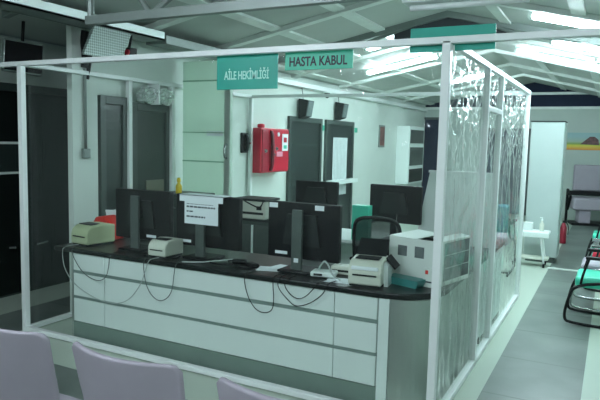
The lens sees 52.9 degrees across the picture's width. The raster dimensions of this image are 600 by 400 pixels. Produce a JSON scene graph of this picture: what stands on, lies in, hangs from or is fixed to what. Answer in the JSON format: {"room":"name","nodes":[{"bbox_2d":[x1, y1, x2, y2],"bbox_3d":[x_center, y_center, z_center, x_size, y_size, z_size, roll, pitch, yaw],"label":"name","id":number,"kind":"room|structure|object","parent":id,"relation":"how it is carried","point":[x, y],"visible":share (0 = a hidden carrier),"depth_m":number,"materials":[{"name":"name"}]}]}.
{"room":"clinic reception area","nodes":[
{"label":"clinic reception area","id":0,"kind":"room"},
{"bbox_2d":[0,35,66,88],"bbox_3d":[-4.191,-0.141,3.987,0.100,2.660,9.200,4,6,27],"label":"wall","id":1,"kind":"structure","parent":0,"point":[53,79],"depth_m":6.51,"materials":[{"name":"paint"}]},
{"bbox_2d":[0,82,21,295],"bbox_3d":[-3.265,-0.050,5.593,0.087,2.170,1.680,4,6,27],"label":"door","id":2,"kind":"structure","parent":1,"relation":"in","point":[10,243],"depth_m":6.17,"materials":[{"name":"black glass"}]},
{"bbox_2d":[0,280,69,297],"bbox_3d":[-4.170,1.177,4.089,0.020,0.020,9.200,4,6,27],"label":"baseboard","id":3,"kind":"structure","parent":1,"relation":"attached to","point":[67,280],"depth_m":6.58,"materials":[{"name":"grey"}]},
{"bbox_2d":[26,85,69,289],"bbox_3d":[-2.729,-0.139,6.618,0.087,2.170,0.640,4,6,27],"label":"door","id":4,"kind":"structure","parent":1,"relation":"in","point":[46,107],"depth_m":6.59,"materials":[{"name":"black wood"}]},
{"bbox_2d":[66,25,97,311],"bbox_3d":[-2.038,-0.263,5.669,0.065,2.676,0.300,4,6,27],"label":"pillar","id":5,"kind":"structure","parent":0,"point":[82,172],"depth_m":5.58,"materials":[{"name":"paint"}]},
{"bbox_2d":[81,68,90,157],"bbox_3d":[-1.982,-0.952,5.564,0.040,1.130,0.080,4,6,27],"label":"conduit","id":6,"kind":"object","parent":5,"relation":"attached to","point":[85,153],"visible":0.88,"depth_m":5.58,"materials":[{"name":"grey metal"}]},
{"bbox_2d":[80,30,91,79],"bbox_3d":[-1.951,-1.326,5.505,0.138,0.433,0.161,4,6,27],"label":"cable bundle","id":7,"kind":"object","parent":5,"relation":"attached to","point":[84,35],"visible":0.5,"depth_m":5.46,"materials":[{"name":"black plastic"}]},
{"bbox_2d":[97,40,425,223],"bbox_3d":[0.546,-0.690,10.665,0.040,2.670,11.540,4,6,27],"label":"wall","id":8,"kind":"structure","parent":0,"point":[372,164],"depth_m":8.91,"materials":[{"name":"paint"}]},
{"bbox_2d":[97,95,126,215],"bbox_3d":[-1.858,0.002,6.011,0.045,2.050,0.370,4,6,27],"label":"door","id":9,"kind":"structure","parent":8,"relation":"in","point":[112,110],"depth_m":5.94,"materials":[{"name":"grey wood"}]},
{"bbox_2d":[132,102,169,190],"bbox_3d":[-1.607,-0.019,6.495,0.045,2.010,0.600,4,6,27],"label":"door","id":10,"kind":"structure","parent":8,"relation":"in","point":[150,123],"depth_m":6.44,"materials":[{"name":"grey wood"}]},
{"bbox_2d":[143,0,236,29],"bbox_3d":[0.612,-1.615,4.746,5.370,0.748,0.100,4,6,27],"label":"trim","id":11,"kind":"structure","parent":8,"relation":"attached to","point":[164,23],"depth_m":5.68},
{"bbox_2d":[240,132,250,152],"bbox_3d":[-0.717,-0.764,8.048,0.105,0.270,0.140,4,6,27],"label":"handset","id":12,"kind":"object","parent":8,"relation":"attached to","point":[245,142],"visible":1,"depth_m":8.02,"materials":[{"name":"black plastic"}]},
{"bbox_2d":[252,124,288,172],"bbox_3d":[-0.407,-0.728,8.472,0.265,0.670,0.770,4,6,27],"label":"cabinet","id":13,"kind":"object","parent":8,"relation":"attached to","point":[270,145],"visible":1,"depth_m":8.28,"materials":[{"name":"metal"}]},
{"bbox_2d":[286,116,322,201],"bbox_3d":[0.073,-0.306,9.711,0.045,2.030,1.160,4,6,27],"label":"door","id":14,"kind":"structure","parent":8,"relation":"in","point":[305,135],"depth_m":9.59,"materials":[{"name":"grey wood"}]},
{"bbox_2d":[298,89,313,118],"bbox_3d":[0.088,-1.515,9.384,0.210,0.501,0.220,4,6,27],"label":"wall speaker","id":15,"kind":"object","parent":8,"relation":"attached to","point":[305,109],"visible":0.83,"depth_m":9.31,"materials":[{"name":"grey plastic"}]},
{"bbox_2d":[306,101,313,116],"bbox_3d":[0.157,-1.415,9.357,0.048,0.230,0.180,4,6,27],"label":"grille","id":16,"kind":"object","parent":15,"relation":"attached to","point":[309,104],"depth_m":9.33,"materials":[{"name":"plastic"}]},
{"bbox_2d":[323,119,357,228],"bbox_3d":[0.752,-0.406,10.887,0.160,2.030,1.240,4,6,27],"label":"door","id":17,"kind":"structure","parent":8,"relation":"in","point":[338,135],"depth_m":10.96,"materials":[{"name":"grey wood"}]},
{"bbox_2d":[332,137,346,194],"bbox_3d":[0.712,-0.607,10.879,0.024,1.030,0.620,4,6,27],"label":"curtain","id":18,"kind":"object","parent":17,"relation":"hanging from","point":[339,144],"depth_m":10.87,"materials":[{"name":"fabric"}]},
{"bbox_2d":[335,97,348,119],"bbox_3d":[0.725,-1.640,10.602,0.210,0.462,0.220,4,6,27],"label":"wall speaker","id":19,"kind":"object","parent":8,"relation":"attached to","point":[341,109],"visible":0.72,"depth_m":10.52,"materials":[{"name":"grey plastic"}]},
{"bbox_2d":[342,104,348,117],"bbox_3d":[0.795,-1.560,10.572,0.048,0.230,0.180,4,6,27],"label":"grille","id":20,"kind":"object","parent":19,"relation":"attached to","point":[344,106],"depth_m":10.54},
{"bbox_2d":[278,77,426,111],"bbox_3d":[1.128,-1.896,11.411,0.130,0.190,9.100,4,6,27],"label":"cable tray","id":21,"kind":"object","parent":8,"relation":"attached to","point":[283,81],"visible":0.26,"depth_m":10.35,"materials":[{"name":"white metal"}]},
{"bbox_2d":[378,125,384,146],"bbox_3d":[1.737,-1.355,12.802,0.030,0.470,0.340,4,6,27],"label":"wall picture","id":22,"kind":"object","parent":8,"relation":"attached to","point":[381,135],"visible":1,"depth_m":12.76,"materials":[{"name":"red paper"}]},
{"bbox_2d":[380,127,384,145],"bbox_3d":[1.748,-1.354,12.796,0.005,0.390,0.260,4,6,27],"label":"print","id":23,"kind":"object","parent":22,"relation":"attached to","point":[382,129],"depth_m":12.80},
{"bbox_2d":[198,0,599,57],"bbox_3d":[1.189,-1.710,5.851,5.370,0.748,0.100,4,6,27],"label":"trim","id":24,"kind":"structure","parent":8,"relation":"attached to","point":[355,7],"depth_m":6.15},
{"bbox_2d":[395,126,424,183],"bbox_3d":[2.604,-1.066,14.219,0.310,1.320,1.200,4,6,27],"label":"bookcase","id":25,"kind":"object","parent":8,"relation":"attached to","point":[410,139],"visible":1,"depth_m":13.76,"materials":[{"name":"white laminate"}]},
{"bbox_2d":[291,40,599,77],"bbox_3d":[2.274,-1.889,7.928,5.370,0.748,0.100,4,6,27],"label":"trim","id":26,"kind":"structure","parent":8,"relation":"attached to","point":[530,42],"depth_m":7.70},
{"bbox_2d":[339,49,599,88],"bbox_3d":[3.104,-2.025,9.519,5.370,0.748,0.100,4,6,27],"label":"trim","id":27,"kind":"structure","parent":8,"relation":"attached to","point":[487,51],"depth_m":9.60,"materials":[{"name":"metal"}]},
{"bbox_2d":[384,63,599,92],"bbox_3d":[3.935,-2.162,11.110,5.370,0.748,0.100,4,6,27],"label":"beam","id":28,"kind":"structure","parent":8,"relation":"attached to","point":[506,64],"depth_m":11.10,"materials":[{"name":"metal"}]},
{"bbox_2d":[402,73,599,101],"bbox_3d":[4.766,-2.299,12.701,5.370,0.748,0.100,4,6,27],"label":"beam","id":29,"kind":"structure","parent":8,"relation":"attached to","point":[522,74],"depth_m":12.64,"materials":[{"name":"metal"}]},
{"bbox_2d":[0,214,599,399],"bbox_3d":[0.826,1.096,6.734,6.850,0.100,18.900,4,6,27],"label":"floor","id":30,"kind":"structure","parent":0,"point":[534,354],"depth_m":5.22,"materials":[{"name":"tile"}]},
{"bbox_2d":[0,329,80,399],"bbox_3d":[-1.198,0.948,2.744,0.536,0.884,0.481,4,6,27],"label":"chair","id":31,"kind":"object","parent":30,"relation":"on","point":[27,370],"visible":1,"depth_m":2.48,"materials":[{"name":"purple plastic"}]},
{"bbox_2d":[72,342,185,399],"bbox_3d":[-0.595,0.993,2.432,0.536,0.884,0.481,4,6,27],"label":"chair","id":32,"kind":"object","parent":30,"relation":"on","point":[101,376],"visible":1,"depth_m":2.17,"materials":[{"name":"purple plastic"}]},
{"bbox_2d":[167,191,214,237],"bbox_3d":[-1.243,0.472,6.446,0.500,1.100,0.425,4,6,27],"label":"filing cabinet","id":33,"kind":"object","parent":30,"relation":"on","point":[174,192],"visible":0.02,"depth_m":6.23,"materials":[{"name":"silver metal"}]},
{"bbox_2d":[176,178,181,193],"bbox_3d":[-1.269,-0.151,6.307,0.066,0.165,0.066,4,6,27],"label":"bottle","id":34,"kind":"object","parent":33,"relation":"on","point":[178,185],"visible":0.94,"depth_m":6.29,"materials":[{"name":"yellow plastic"}]},
{"bbox_2d":[182,60,232,195],"bbox_3d":[-1.052,-0.259,6.668,0.640,2.520,0.104,4,6,27],"label":"cabinet","id":35,"kind":"object","parent":30,"relation":"on","point":[207,110],"visible":0.68,"depth_m":6.62,"materials":[{"name":"laminate"}]},
{"bbox_2d":[216,377,283,399],"bbox_3d":[0.016,1.038,2.117,0.536,0.884,0.481,4,6,27],"label":"chair","id":36,"kind":"object","parent":30,"relation":"on","point":[227,389],"visible":1,"depth_m":1.96,"materials":[{"name":"purple plastic"}]},
{"bbox_2d":[241,218,268,254],"bbox_3d":[-0.416,0.604,6.605,0.760,0.845,0.440,4,6,27],"label":"base cabinet","id":37,"kind":"object","parent":30,"relation":"on","point":[254,231],"visible":0.16,"depth_m":6.37,"materials":[{"name":"grey laminate"}]},
{"bbox_2d":[237,195,279,219],"bbox_3d":[-0.470,0.077,6.489,0.400,0.223,0.335,4,6,27],"label":"printer","id":38,"kind":"object","parent":37,"relation":"on","point":[254,207],"visible":0.8,"depth_m":6.34,"materials":[{"name":"beige plastic"}]},
{"bbox_2d":[54,237,504,399],"bbox_3d":[-0.033,0.765,5.497,3.215,0.760,2.630,4,6,27],"label":"reception desk","id":39,"kind":"object","parent":30,"relation":"on","point":[351,342],"depth_m":4.20,"materials":[{"name":"white laminate"}]},
{"bbox_2d":[71,221,114,246],"bbox_3d":[-1.775,0.284,5.170,0.218,0.178,0.292,5,7,34],"label":"printer","id":40,"kind":"object","parent":39,"relation":"on","point":[90,233],"visible":1,"depth_m":5.09,"materials":[{"name":"grey plastic"}]},
{"bbox_2d":[72,245,123,280],"bbox_3d":[-1.645,0.515,4.894,0.433,0.244,0.146,4,6,27],"label":"cable","id":41,"kind":"object","parent":39,"relation":"hanging from","point":[83,245],"visible":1,"depth_m":4.84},
{"bbox_2d":[94,215,122,239],"bbox_3d":[-1.720,0.243,5.422,0.246,0.212,0.160,4,6,27],"label":"bin","id":42,"kind":"object","parent":39,"relation":"on","point":[111,219],"visible":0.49,"depth_m":5.36,"materials":[{"name":"plastic"}]},
{"bbox_2d":[62,244,158,303],"bbox_3d":[-1.491,0.607,4.833,0.991,0.406,0.166,4,6,27],"label":"cable","id":43,"kind":"object","parent":39,"relation":"hanging from","point":[75,244],"visible":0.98,"depth_m":4.82,"materials":[{"name":"plastic"}]},
{"bbox_2d":[116,188,173,252],"bbox_3d":[-1.320,0.163,4.941,0.585,0.485,0.230,4,6,27],"label":"computer monitor","id":44,"kind":"object","parent":39,"relation":"on","point":[140,214],"visible":0.84,"depth_m":4.90,"materials":[{"name":"black plastic"}]},
{"bbox_2d":[148,237,182,256],"bbox_3d":[-1.050,0.366,4.707,0.171,0.140,0.229,4,6,27],"label":"printer","id":45,"kind":"object","parent":39,"relation":"on","point":[160,246],"visible":1,"depth_m":4.64,"materials":[{"name":"beige plastic"}]},
{"bbox_2d":[143,256,188,300],"bbox_3d":[-1.019,0.597,4.575,0.320,0.315,0.145,4,6,27],"label":"cable","id":46,"kind":"object","parent":39,"relation":"hanging from","point":[150,256],"visible":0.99,"depth_m":4.53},
{"bbox_2d":[182,259,232,262],"bbox_3d":[-0.657,0.455,4.505,0.442,0.017,0.057,-1,6,-19],"label":"cable","id":47,"kind":"object","parent":39,"relation":"on","point":[224,259],"visible":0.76,"depth_m":4.46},
{"bbox_2d":[176,193,242,260],"bbox_3d":[-0.740,0.209,4.641,0.600,0.480,0.230,4,6,27],"label":"computer monitor","id":48,"kind":"object","parent":39,"relation":"on","point":[227,235],"visible":0.78,"depth_m":4.60,"materials":[{"name":"black plastic"}]},
{"bbox_2d":[180,193,231,225],"bbox_3d":[-0.722,0.072,4.601,0.400,0.222,0.123,4,6,27],"label":"paper notice","id":49,"kind":"object","parent":48,"relation":"hanging from","point":[202,209],"visible":1,"depth_m":4.55,"materials":[{"name":"paper"}]},
{"bbox_2d":[209,260,256,268],"bbox_3d":[-0.477,0.463,4.412,0.384,0.031,0.162,4,6,27],"label":"cable","id":50,"kind":"object","parent":39,"relation":"on","point":[228,260],"visible":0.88,"depth_m":4.37,"materials":[{"name":"black plastic"}]},
{"bbox_2d":[244,269,283,312],"bbox_3d":[-0.253,0.631,4.166,0.243,0.267,0.125,4,6,27],"label":"cable","id":51,"kind":"object","parent":39,"relation":"hanging from","point":[253,269],"visible":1,"depth_m":4.12,"materials":[{"name":"black plastic"}]},
{"bbox_2d":[256,266,277,271],"bbox_3d":[-0.203,0.493,4.312,0.200,0.003,0.140,2,6,10],"label":"paper sheet","id":52,"kind":"object","parent":39,"relation":"on","point":[261,268],"visible":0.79,"depth_m":4.29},
{"bbox_2d":[54,237,504,299],"bbox_3d":[-0.024,0.406,5.461,3.215,0.038,2.630,4,6,27],"label":"countertop","id":53,"kind":"structure","parent":39,"relation":"on","point":[393,291],"depth_m":4.41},
{"bbox_2d":[268,200,342,275],"bbox_3d":[0.001,0.264,4.259,0.570,0.480,0.230,4,6,27],"label":"computer monitor","id":54,"kind":"object","parent":39,"relation":"on","point":[297,231],"visible":0.96,"depth_m":4.22,"materials":[{"name":"black plastic"}]},
{"bbox_2d":[277,274,335,305],"bbox_3d":[0.043,0.611,4.010,0.378,0.183,0.125,4,6,27],"label":"cable","id":55,"kind":"object","parent":39,"relation":"hanging from","point":[286,274],"visible":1,"depth_m":3.96,"materials":[{"name":"black plastic"}]},
{"bbox_2d":[310,268,337,277],"bbox_3d":[0.165,0.503,4.109,0.170,0.042,0.122,3,6,16],"label":"router","id":56,"kind":"object","parent":39,"relation":"on","point":[315,272],"visible":0.95,"depth_m":4.07,"materials":[{"name":"white plastic"}]},
{"bbox_2d":[324,278,348,283],"bbox_3d":[0.275,0.536,3.998,0.200,0.003,0.140,4,6,22],"label":"paper sheet","id":57,"kind":"object","parent":39,"relation":"on","point":[343,280],"visible":0.64,"depth_m":3.99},
{"bbox_2d":[331,264,348,274],"bbox_3d":[0.332,0.488,4.213,0.220,0.060,0.101,4,6,22],"label":"card terminal","id":58,"kind":"object","parent":39,"relation":"on","point":[342,269],"visible":0.31,"depth_m":4.18,"materials":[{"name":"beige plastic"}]},
{"bbox_2d":[348,237,399,288],"bbox_3d":[0.490,0.409,3.944,0.284,0.277,0.294,3,6,20],"label":"printer","id":59,"kind":"object","parent":39,"relation":"on","point":[371,267],"visible":1,"depth_m":3.87,"materials":[{"name":"beige plastic"}]},
{"bbox_2d":[349,283,383,288],"bbox_3d":[0.458,0.538,3.971,0.201,0.014,0.264,3,6,20],"label":"tray","id":60,"kind":"object","parent":59,"relation":"on","point":[371,285],"depth_m":3.83,"materials":[{"name":"grey plastic"}]},
{"bbox_2d":[391,273,425,288],"bbox_3d":[0.690,0.529,3.939,0.250,0.049,0.110,7,8,44],"label":"box","id":61,"kind":"object","parent":39,"relation":"on","point":[398,279],"visible":0.76,"depth_m":3.89,"materials":[{"name":"cardboard"}]},
{"bbox_2d":[423,267,431,287],"bbox_3d":[0.842,0.502,3.880,0.090,0.120,0.042,6,7,39],"label":"carton","id":62,"kind":"object","parent":39,"relation":"on","point":[427,272],"visible":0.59,"depth_m":3.87,"materials":[{"name":"white cardboard"}]},
{"bbox_2d":[389,229,470,286],"bbox_3d":[0.894,0.383,4.159,0.402,0.306,0.402,6,7,41],"label":"carton","id":63,"kind":"object","parent":39,"relation":"on","point":[413,250],"visible":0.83,"depth_m":4.04,"materials":[{"name":"white cardboard"}]},
{"bbox_2d":[418,170,492,247],"bbox_3d":[1.426,0.074,5.541,0.710,0.675,0.140,4,6,27],"label":"board","id":64,"kind":"object","parent":39,"relation":"on","point":[451,223],"visible":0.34,"depth_m":5.50,"materials":[{"name":"laminate"}]},
{"bbox_2d":[0,27,599,399],"bbox_3d":[0.358,-0.003,5.668,6.450,2.272,3.598,4,6,27],"label":"frame","id":65,"kind":"object","parent":30,"relation":"on","point":[447,42],"visible":0.83,"depth_m":4.51,"materials":[{"name":"white plastic"}]},
{"bbox_2d":[148,84,159,104],"bbox_3d":[-1.532,-1.109,6.325,0.150,0.216,0.015,4,6,27],"label":"strap","id":66,"kind":"object","parent":65,"relation":"attached to","point":[157,86],"visible":0.79,"depth_m":6.31,"materials":[{"name":"white plastic"}]},
{"bbox_2d":[135,86,174,105],"bbox_3d":[-1.514,-1.090,6.327,0.136,0.185,0.536,4,6,27],"label":"film","id":67,"kind":"object","parent":66,"relation":"hanging from","point":[165,98],"visible":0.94,"depth_m":6.29,"materials":[{"name":"plastic"}]},
{"bbox_2d":[217,53,277,89],"bbox_3d":[-0.354,-0.848,3.998,0.474,0.224,0.015,4,6,27],"label":"sign","id":68,"kind":"object","parent":65,"relation":"hanging from","point":[257,71],"visible":1,"depth_m":3.99,"materials":[{"name":"plastic"}]},
{"bbox_2d":[285,49,353,70],"bbox_3d":[0.113,-0.870,3.752,0.467,0.111,0.015,4,6,27],"label":"sign","id":69,"kind":"object","parent":65,"relation":"hanging from","point":[334,59],"visible":1,"depth_m":3.74,"materials":[{"name":"plastic"}]},
{"bbox_2d":[410,23,496,52],"bbox_3d":[0.847,-0.901,3.364,0.475,0.135,0.018,4,6,27],"label":"sign","id":70,"kind":"object","parent":65,"relation":"attached to","point":[480,28],"visible":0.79,"depth_m":3.35,"materials":[{"name":"green plastic"}]},
{"bbox_2d":[438,51,485,397],"bbox_3d":[1.049,0.175,3.993,0.070,2.189,1.152,4,6,27],"label":"plastic film","id":71,"kind":"object","parent":65,"relation":"hanging from","point":[479,75],"visible":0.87,"depth_m":3.95,"materials":[{"name":"plastic"}]},
{"bbox_2d":[477,73,500,350],"bbox_3d":[1.462,0.107,4.789,0.072,2.189,0.552,4,6,26],"label":"plastic film","id":72,"kind":"object","parent":65,"relation":"hanging from","point":[483,301],"visible":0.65,"depth_m":4.87,"materials":[{"name":"plastic"}]},
{"bbox_2d":[491,81,527,328],"bbox_3d":[2.010,0.018,5.825,0.064,2.189,1.702,4,6,28],"label":"plastic film","id":73,"kind":"object","parent":65,"relation":"hanging from","point":[509,243],"visible":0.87,"depth_m":5.86,"materials":[{"name":"plastic"}]},
{"bbox_2d":[339,228,352,263],"bbox_3d":[0.576,0.725,6.097,1.300,0.750,0.700,4,6,27],"label":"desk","id":74,"kind":"object","parent":30,"relation":"on","point":[346,243],"visible":0.02,"depth_m":6.43,"materials":[{"name":"white laminate"}]},
{"bbox_2d":[296,180,338,204],"bbox_3d":[0.162,0.071,6.128,0.470,0.525,0.170,4,6,27],"label":"computer monitor","id":75,"kind":"object","parent":74,"relation":"on","point":[318,192],"visible":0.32,"depth_m":6.08,"materials":[{"name":"black plastic"}]},
{"bbox_2d":[351,204,371,239],"bbox_3d":[0.588,0.215,5.741,0.170,0.335,0.102,4,6,27],"label":"box","id":76,"kind":"object","parent":74,"relation":"on","point":[358,210],"visible":0.5,"depth_m":5.70,"materials":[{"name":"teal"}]},
{"bbox_2d":[370,184,422,224],"bbox_3d":[0.901,0.124,5.746,0.520,0.530,0.170,5,7,31],"label":"computer monitor","id":77,"kind":"object","parent":74,"relation":"on","point":[400,203],"visible":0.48,"depth_m":5.70,"materials":[{"name":"black plastic"}]},
{"bbox_2d":[350,216,401,259],"bbox_3d":[0.743,0.648,5.250,0.572,1.077,0.559,4,6,27],"label":"office chair","id":78,"kind":"object","parent":30,"relation":"on","point":[363,227],"visible":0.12,"depth_m":5.02,"materials":[{"name":"plastic"}]},
{"bbox_2d":[496,204,516,276],"bbox_3d":[2.579,0.487,8.064,0.550,0.933,0.708,4,6,27],"label":"chair","id":79,"kind":"object","parent":30,"relation":"on","point":[503,206],"visible":0.31,"depth_m":7.76,"materials":[{"name":"grey metal"}]},
{"bbox_2d":[512,229,550,267],"bbox_3d":[3.278,0.675,8.540,0.470,0.500,0.295,4,6,27],"label":"trolley","id":80,"kind":"object","parent":30,"relation":"on","point":[536,233],"visible":0.62,"depth_m":8.41,"materials":[{"name":"metal"}]},
{"bbox_2d":[523,221,532,230],"bbox_3d":[3.205,0.365,8.540,0.180,0.113,0.120,4,6,27],"label":"tissue box","id":81,"kind":"object","parent":80,"relation":"on","point":[526,225],"visible":0.6,"depth_m":8.48,"materials":[{"name":"white cardboard"}]},
{"bbox_2d":[513,229,550,234],"bbox_3d":[3.281,0.446,8.513,0.470,0.040,0.270,4,6,27],"label":"tray","id":82,"kind":"object","parent":80,"relation":"on","point":[535,231],"depth_m":8.40,"materials":[{"name":"plastic"}]},
{"bbox_2d":[521,254,548,260],"bbox_3d":[3.293,0.809,8.556,0.440,0.030,0.200,4,6,27],"label":"shelf","id":83,"kind":"object","parent":80,"relation":"attached to","point":[544,258],"depth_m":8.49,"materials":[{"name":"beige plastic"}]},
{"bbox_2d":[524,121,567,262],"bbox_3d":[3.607,-0.126,8.865,0.460,2.045,0.420,4,6,27],"label":"tall cabinet","id":84,"kind":"object","parent":30,"relation":"on","point":[548,138],"visible":0.84,"depth_m":8.67,"materials":[{"name":"grey laminate"}]},
{"bbox_2d":[559,221,568,243],"bbox_3d":[4.610,0.560,10.534,0.110,0.400,0.127,-1,6,-26],"label":"fire extinguisher","id":85,"kind":"object","parent":30,"relation":"on","point":[563,228],"visible":1,"depth_m":10.50,"materials":[{"name":"red paint"}]},
{"bbox_2d":[563,248,599,328],"bbox_3d":[2.951,0.735,5.786,0.708,0.903,0.550,4,6,27],"label":"chair","id":86,"kind":"object","parent":30,"relation":"on","point":[585,278],"visible":1,"depth_m":5.70,"materials":[{"name":"teal metal"}]},
{"bbox_2d":[564,164,599,226],"bbox_3d":[6.305,-0.108,13.141,0.840,1.300,0.668,3,6,15],"label":"lounge chair","id":87,"kind":"object","parent":30,"relation":"on","point":[586,178],"visible":0.99,"depth_m":13.26,"materials":[{"name":"purple fabric"}]},
{"bbox_2d":[569,238,599,311],"bbox_3d":[3.256,0.679,6.324,0.708,0.923,0.550,4,6,27],"label":"chair","id":88,"kind":"object","parent":30,"relation":"on","point":[593,265],"visible":0.49,"depth_m":6.26,"materials":[{"name":"metal"}]},
{"bbox_2d":[585,225,599,256],"bbox_3d":[4.380,0.498,8.391,0.708,0.933,0.550,4,6,27],"label":"chair","id":89,"kind":"object","parent":30,"relation":"on","point":[596,234],"visible":0.55,"depth_m":8.31,"materials":[{"name":"teal fabric"}]},
{"bbox_2d":[0,0,599,104],"bbox_3d":[0.896,-1.821,6.447,6.850,0.838,18.900,4,6,27],"label":"ceiling","id":90,"kind":"structure","parent":0,"point":[209,30],"depth_m":6.68,"materials":[{"name":"paint"}]},
{"bbox_2d":[1,21,42,75],"bbox_3d":[-2.443,-1.339,5.300,0.345,0.469,0.070,-4,7,-41],"label":"television","id":91,"kind":"object","parent":90,"relation":"hanging from","point":[12,50],"visible":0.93,"depth_m":5.28,"materials":[{"name":"black plastic"}]},
{"bbox_2d":[0,0,164,41],"bbox_3d":[-2.158,-1.510,4.561,0.280,0.130,3.100,4,6,27],"label":"cable tray","id":92,"kind":"object","parent":90,"relation":"hanging from","point":[38,9],"visible":0.91,"depth_m":4.88,"materials":[{"name":"grey metal"}]},
{"bbox_2d":[81,25,130,56],"bbox_3d":[-1.690,-1.386,5.300,0.030,0.280,0.580,4,6,27],"label":"plate","id":93,"kind":"object","parent":92,"relation":"hanging from","point":[101,41],"visible":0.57,"depth_m":5.26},
{"bbox_2d":[125,35,136,54],"bbox_3d":[-1.575,-1.434,5.593,0.070,0.203,0.110,4,6,27],"label":"security camera","id":94,"kind":"object","parent":92,"relation":"attached to","point":[129,51],"visible":0.66,"depth_m":5.58,"materials":[{"name":"black plastic"}]},
{"bbox_2d":[146,35,220,59],"bbox_3d":[-1.049,-1.651,6.713,0.260,0.080,1.650,4,6,27],"label":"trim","id":95,"kind":"structure","parent":90,"relation":"attached to","point":[170,43],"depth_m":6.19,"materials":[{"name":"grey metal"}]},
{"bbox_2d":[1,0,370,25],"bbox_3d":[0.012,-1.501,3.599,5.370,0.758,0.060,4,6,27],"label":"ceiling beam","id":96,"kind":"structure","parent":90,"relation":"attached to","point":[159,12],"depth_m":3.99,"materials":[{"name":"grey metal"}]},
{"bbox_2d":[178,0,469,97],"bbox_3d":[-0.057,-1.893,6.939,0.120,0.059,18.500,4,6,27],"label":"trim","id":97,"kind":"structure","parent":90,"relation":"attached to","point":[240,16],"depth_m":6.80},
{"bbox_2d":[364,52,440,75],"bbox_3d":[1.588,-2.128,9.397,1.194,0.323,0.200,4,6,27],"label":"lamp","id":98,"kind":"object","parent":90,"relation":"attached to","point":[420,58],"visible":0.99,"depth_m":9.34,"materials":[{"name":"white plastic"}]},
{"bbox_2d":[319,3,496,90],"bbox_3d":[0.611,-1.993,6.581,0.120,0.059,18.500,4,6,27],"label":"trim","id":99,"kind":"structure","parent":90,"relation":"attached to","point":[354,17],"depth_m":6.89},
{"bbox_2d":[278,10,599,63],"bbox_3d":[1.742,-1.787,6.913,5.370,0.759,0.060,4,6,27],"label":"ceiling beam","id":100,"kind":"structure","parent":90,"relation":"attached to","point":[509,28],"depth_m":6.86,"materials":[{"name":"grey metal"}]},
{"bbox_2d":[394,18,506,38],"bbox_3d":[1.724,-1.984,6.990,1.300,0.260,0.050,4,6,27],"label":"trim","id":101,"kind":"structure","parent":100,"relation":"attached to","point":[406,34],"depth_m":7.01,"materials":[{"name":"metal"}]},
{"bbox_2d":[402,0,529,11],"bbox_3d":[0.885,-1.068,3.180,0.680,0.096,0.180,4,6,27],"label":"lamp","id":102,"kind":"object","parent":90,"relation":"attached to","point":[415,5],"visible":1,"depth_m":3.21,"materials":[{"name":"white plastic"}]},
{"bbox_2d":[439,68,502,85],"bbox_3d":[3.356,-2.413,11.843,1.194,0.323,0.200,4,6,27],"label":"lamp","id":103,"kind":"object","parent":90,"relation":"attached to","point":[473,76],"visible":0.27,"depth_m":11.82,"materials":[{"name":"white plastic"}]},
{"bbox_2d":[486,5,565,89],"bbox_3d":[1.897,-1.894,5.918,0.120,0.065,18.500,4,6,27],"label":"trim","id":104,"kind":"structure","parent":90,"relation":"attached to","point":[496,11],"depth_m":7.93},
{"bbox_2d":[514,46,599,69],"bbox_3d":[3.593,-1.967,8.364,1.185,0.377,0.200,4,6,27],"label":"lamp","id":105,"kind":"object","parent":90,"relation":"attached to","point":[518,50],"visible":1,"depth_m":8.32,"materials":[{"name":"white plastic"}]},
{"bbox_2d":[527,12,599,27],"bbox_3d":[2.641,-1.548,5.333,1.185,0.377,0.200,4,6,27],"label":"lamp","id":106,"kind":"object","parent":90,"relation":"attached to","point":[531,15],"visible":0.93,"depth_m":5.43,"materials":[{"name":"white plastic"}]},
{"bbox_2d":[548,40,599,52],"bbox_3d":[3.354,-1.643,6.593,1.185,0.377,0.200,4,6,27],"label":"lamp","id":107,"kind":"object","parent":90,"relation":"attached to","point":[594,48],"visible":0.69,"depth_m":6.68,"materials":[{"name":"white plastic"}]},
{"bbox_2d":[567,0,599,97],"bbox_3d":[2.602,-1.642,5.572,0.120,0.065,18.500,4,6,27],"label":"trim","id":108,"kind":"structure","parent":90,"relation":"attached to","point":[577,7],"depth_m":5.79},
{"bbox_2d":[425,109,599,220],"bbox_3d":[5.151,-0.955,14.822,6.450,2.600,0.100,4,6,27],"label":"wall","id":109,"kind":"structure","parent":0,"point":[579,120],"depth_m":14.45,"materials":[{"name":"paint"}]},
{"bbox_2d":[278,64,433,104],"bbox_3d":[-0.860,-1.774,7.368,0.120,0.059,18.500,4,6,27],"label":"trim","id":110,"kind":"structure","parent":109,"relation":"attached to","point":[280,67],"depth_m":10.37,"materials":[{"name":"metal"}]},
{"bbox_2d":[421,117,438,205],"bbox_3d":[3.413,-0.956,15.639,0.540,2.360,0.060,4,6,27],"label":"door","id":111,"kind":"structure","parent":109,"relation":"in","point":[431,127],"depth_m":15.60,"materials":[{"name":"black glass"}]},
{"bbox_2d":[486,128,530,215],"bbox_3d":[5.051,-0.704,14.805,1.120,2.100,0.060,4,6,27],"label":"door","id":112,"kind":"structure","parent":109,"relation":"in","point":[503,192],"depth_m":14.73,"materials":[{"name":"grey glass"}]},
{"bbox_2d":[425,106,599,109],"bbox_3d":[5.154,-2.233,14.642,6.450,0.060,0.060,4,6,27],"label":"trim","id":113,"kind":"structure","parent":109,"relation":"attached to","point":[578,107],"depth_m":14.39,"materials":[{"name":"metal"}]},
{"bbox_2d":[426,82,599,106],"bbox_3d":[5.172,-2.500,14.638,6.450,0.688,0.090,4,6,27],"label":"window","id":114,"kind":"structure","parent":109,"relation":"in","point":[576,100],"depth_m":14.32,"materials":[{"name":"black glass"}]},
{"bbox_2d":[566,132,599,149],"bbox_3d":[6.675,-1.353,13.926,0.920,0.400,0.012,4,6,27],"label":"poster","id":115,"kind":"object","parent":109,"relation":"attached to","point":[575,141],"visible":1,"depth_m":13.97,"materials":[{"name":"paper"}]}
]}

